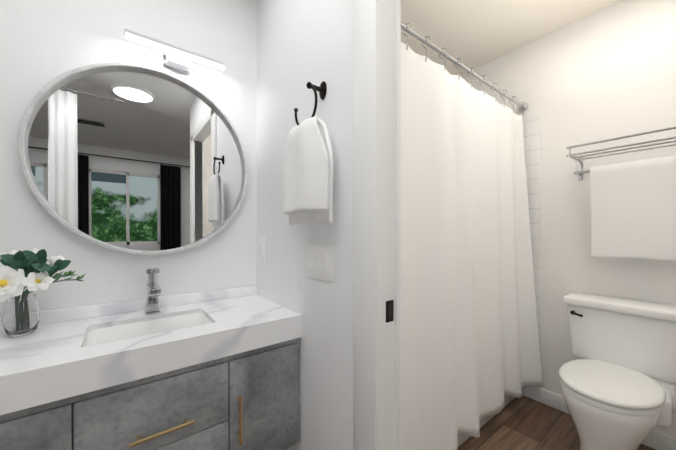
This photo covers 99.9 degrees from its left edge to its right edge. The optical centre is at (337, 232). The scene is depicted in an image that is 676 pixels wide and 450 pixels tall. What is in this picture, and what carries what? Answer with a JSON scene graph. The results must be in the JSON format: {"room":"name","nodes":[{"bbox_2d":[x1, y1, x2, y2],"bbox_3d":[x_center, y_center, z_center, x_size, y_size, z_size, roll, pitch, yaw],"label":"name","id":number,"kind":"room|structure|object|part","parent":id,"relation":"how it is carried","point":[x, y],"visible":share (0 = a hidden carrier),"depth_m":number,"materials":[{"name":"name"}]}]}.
{"room":"bathroom","nodes":[
{"label":"bathroom","id":0,"kind":"room"},
{"bbox_2d":[0,0,256,315],"bbox_3d":[-1.328,-0.078,0.880,2.200,2.440,0.140,0,0,-37],"label":"wall","id":1,"kind":"structure","parent":0,"point":[43,43],"depth_m":1.18,"materials":[{"name":"white paint"}]},
{"bbox_2d":[0,285,257,329],"bbox_3d":[-0.808,0.306,1.231,0.949,0.047,0.017,0,0,-37],"label":"backsplash","id":2,"kind":"structure","parent":1,"relation":"attached to","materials":[{"name":"stone"}]},
{"bbox_3d":[-0.790,-0.305,1.228,0.800,0.800,0.040,0,0,-37],"label":"mirror","id":3,"kind":"part","parent":1,"relation":"part of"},
{"bbox_2d":[0,267,301,449],"bbox_3d":[-0.659,0.500,1.038,0.949,0.705,0.506,0,0,-37],"label":"bathroom vanity","id":4,"kind":"object","parent":1,"relation":"attached to","point":[211,370],"visible":1,"depth_m":0.92,"materials":[{"name":"grey"}]},
{"bbox_3d":[-0.795,0.641,0.670,0.246,0.388,0.020,0,0,-37],"label":"door","id":5,"kind":"part","parent":4,"relation":"part of","materials":[{"name":"concrete"}]},
{"bbox_2d":[0,248,84,336],"bbox_3d":[-0.994,0.191,0.924,0.264,0.279,0.137,0,0,-37],"label":"flower vase","id":6,"kind":"object","parent":4,"relation":"on","point":[21,271],"visible":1,"depth_m":0.90,"materials":[{"name":"clear glass"}]},
{"bbox_3d":[-1.032,0.269,0.926,0.082,0.124,0.082,0,0,-37],"label":"glass","id":7,"kind":"part","parent":6,"relation":"part of","materials":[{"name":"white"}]},
{"bbox_2d":[83,313,211,346],"bbox_3d":[-0.672,0.426,1.034,0.387,0.155,0.254,0,0,-37],"label":"basin","id":8,"kind":"object","parent":4,"relation":"in","point":[119,330],"depth_m":1.11,"materials":[{"name":"white ceramic"}]},
{"bbox_3d":[-0.533,0.432,0.874,0.942,0.020,0.018,0,0,-37],"label":"frame","id":9,"kind":"part","parent":4,"relation":"part of","materials":[{"name":"wood"}]},
{"bbox_3d":[-0.538,0.545,0.866,0.392,0.199,0.020,0,0,-37],"label":"drawer","id":10,"kind":"part","parent":4,"relation":"part of","materials":[{"name":"wood"}]},
{"bbox_2d":[144,267,160,314],"bbox_3d":[-0.743,0.239,1.144,0.054,0.183,0.145,0,0,-37],"label":"faucet","id":11,"kind":"object","parent":4,"relation":"on","point":[153,289],"depth_m":1.16,"materials":[{"name":"silver metal"}]},
{"bbox_3d":[-0.275,0.639,1.069,0.264,0.388,0.020,0,0,-37],"label":"door","id":12,"kind":"part","parent":4,"relation":"part of","materials":[{"name":"wood"}]},
{"bbox_3d":[-0.165,0.638,1.157,0.014,0.396,0.018,0,0,-37],"label":"frame","id":13,"kind":"part","parent":4,"relation":"part of","materials":[{"name":"wood"}]},
{"bbox_2d":[124,28,225,74],"bbox_3d":[-0.709,-0.769,1.260,0.384,0.068,0.082,0,0,-37],"label":"sconce","id":14,"kind":"object","parent":1,"relation":"attached to","point":[176,58],"visible":1,"depth_m":1.24,"materials":[{"name":"silver metal"}]},
{"bbox_3d":[-0.730,-0.762,1.288,0.110,0.052,0.011,0,0,-37],"label":"plate","id":15,"kind":"part","parent":14,"relation":"part of","materials":[{"name":"silver metal"}]},
{"bbox_2d":[256,0,352,449],"bbox_3d":[-0.190,-0.081,1.261,0.070,2.440,1.080,0,0,-37],"label":"wall","id":16,"kind":"structure","parent":0,"point":[300,44],"depth_m":1.09,"materials":[{"name":"white paint"}]},
{"bbox_2d":[259,237,265,260],"bbox_3d":[-0.392,0.083,1.458,0.012,0.122,0.076,0,0,-37],"label":"outlet","id":17,"kind":"object","parent":16,"relation":"attached to","point":[262,248],"visible":1,"depth_m":1.44,"materials":[{"name":"white plastic"}]},
{"bbox_2d":[283,81,333,224],"bbox_3d":[-0.107,-0.287,1.013,0.098,0.513,0.274,0,0,-37],"label":"towel ring","id":18,"kind":"object","parent":16,"relation":"attached to","point":[308,165],"visible":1,"depth_m":0.94,"materials":[{"name":"white fabric"}]},
{"bbox_3d":[-0.079,-0.511,0.999,0.050,0.015,0.015,0,0,-37],"label":"post","id":19,"kind":"part","parent":18,"relation":"part of","materials":[{"name":"black metal"}]},
{"bbox_3d":[-0.058,-0.511,1.016,0.013,0.065,0.041,0,0,-37],"label":"plate","id":20,"kind":"part","parent":18,"relation":"part of","materials":[{"name":"black metal"}]},
{"bbox_2d":[307,245,332,281],"bbox_3d":[-0.073,0.108,1.042,0.012,0.122,0.168,0,0,-37],"label":"light switch","id":21,"kind":"object","parent":16,"relation":"attached to","point":[319,262],"visible":1,"depth_m":1.03,"materials":[{"name":"white plastic"}]},
{"bbox_2d":[353,0,393,449],"bbox_3d":[0.112,0.092,0.857,0.092,2.100,0.103,0,0,-37],"label":"door frame","id":22,"kind":"structure","parent":16,"relation":"attached to","point":[366,36],"depth_m":0.82,"materials":[{"name":"white paint"}]},
{"bbox_3d":[0.150,0.227,0.824,0.016,0.034,0.002,0,0,-37],"label":"jamb strike hole","id":23,"kind":"part","parent":22,"relation":"part of","materials":[{"name":"black metal"}]},
{"bbox_2d":[386,300,393,322],"bbox_3d":[0.150,0.227,0.824,0.032,0.062,0.002,0,0,-37],"label":"strike plate","id":24,"kind":"object","parent":22,"relation":"attached to","point":[388,303],"visible":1,"depth_m":0.82,"materials":[{"name":"black metal"}]},
{"bbox_2d":[394,0,400,449],"bbox_3d":[0.175,0.124,0.837,0.016,2.035,0.010,0,0,-37],"label":"door frame","id":25,"kind":"object","parent":16,"relation":"attached to","point":[397,98],"visible":1,"depth_m":0.83,"materials":[{"name":"white paint"}]},
{"bbox_2d":[401,0,622,74],"bbox_3d":[0.769,-1.341,1.390,1.757,0.080,2.030,0,0,-37],"label":"ceiling","id":26,"kind":"structure","parent":0,"point":[474,33],"depth_m":1.77,"materials":[{"name":"white paint"}]},
{"bbox_2d":[458,395,655,449],"bbox_3d":[0.757,1.164,1.395,1.587,0.050,1.830,0,0,-37],"label":"floor","id":27,"kind":"structure","parent":0,"point":[523,422],"depth_m":1.63,"materials":[{"name":"brown wood"}]},
{"bbox_2d":[457,395,515,446],"bbox_3d":[0.434,0.936,1.815,1.567,0.400,0.750,0,0,-37],"label":"bathtub","id":28,"kind":"object","parent":27,"relation":"on","point":[462,438],"visible":0.02,"depth_m":1.66,"materials":[{"name":"white ceramic"}]},
{"bbox_2d":[559,292,675,449],"bbox_3d":[1.354,0.751,1.384,0.630,0.776,0.480,0,0,-37],"label":"toilet","id":29,"kind":"object","parent":27,"relation":"on","point":[617,378],"visible":1,"depth_m":1.35,"materials":[{"name":"white ceramic"}]},
{"bbox_3d":[1.288,0.939,1.354,0.479,0.400,0.338,0,0,-37],"label":"bowl","id":30,"kind":"part","parent":29,"relation":"part of","materials":[{"name":"white ceramic"}]},
{"bbox_3d":[1.284,0.727,1.350,0.476,0.022,0.352,0,0,-37],"label":"seat","id":31,"kind":"part","parent":29,"relation":"part of","materials":[{"name":"white plastic"}]},
{"bbox_3d":[1.286,0.699,1.351,0.482,0.030,0.358,0,0,-37],"label":"lid","id":32,"kind":"part","parent":29,"relation":"part of","materials":[{"name":"white plastic"}]},
{"bbox_3d":[1.520,0.386,1.509,0.212,0.048,0.480,0,0,-37],"label":"tank lid","id":33,"kind":"part","parent":29,"relation":"part of","materials":[{"name":"white ceramic"}]},
{"bbox_3d":[1.524,0.560,1.514,0.182,0.305,0.451,0,0,-37],"label":"tank","id":34,"kind":"part","parent":29,"relation":"part of","materials":[{"name":"white ceramic"}]},
{"bbox_2d":[460,0,675,437],"bbox_3d":[1.456,-0.084,1.861,0.100,2.440,1.930,0,0,-37],"label":"wall","id":35,"kind":"structure","parent":0,"point":[607,73],"depth_m":1.72,"materials":[{"name":"white paint"}]},
{"bbox_2d":[400,22,542,449],"bbox_3d":[0.701,0.066,1.461,1.571,1.934,0.167,0,0,-37],"label":"shower curtain","id":36,"kind":"object","parent":35,"relation":"attached to","point":[470,355],"visible":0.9,"depth_m":1.42,"materials":[{"name":"white fabric"}]},
{"bbox_3d":[0.668,-0.872,1.498,1.571,0.021,0.021,0,0,-37],"label":"rod","id":37,"kind":"part","parent":36,"relation":"part of","materials":[{"name":"silver metal"}]},
{"bbox_2d":[522,114,540,401],"bbox_3d":[1.091,0.169,2.251,0.008,1.930,0.870,0,0,-37],"label":"wall tile","id":38,"kind":"structure","parent":35,"relation":"attached to","point":[532,134],"depth_m":1.93,"materials":[{"name":"white tile"}]},
{"bbox_2d":[539,388,675,449],"bbox_3d":[1.646,1.090,1.527,0.014,0.095,0.958,0,0,-37],"label":"baseboard","id":39,"kind":"structure","parent":35,"relation":"attached to","point":[654,439],"depth_m":1.51,"materials":[{"name":"white paint"}]},
{"bbox_2d":[566,126,675,261],"bbox_3d":[1.582,-0.174,1.421,0.234,0.628,0.650,0,0,-37],"label":"towel rack","id":40,"kind":"object","parent":35,"relation":"attached to","point":[633,208],"visible":1,"depth_m":1.46,"materials":[{"name":"silver metal"}]},
{"bbox_2d":[590,155,675,261],"bbox_3d":[1.546,-0.120,1.491,0.096,0.523,0.341,0,0,-37],"label":"towel","id":41,"kind":"object","parent":40,"relation":"hanging from","point":[633,203],"depth_m":1.45,"materials":[{"name":"white fabric"}]}
]}

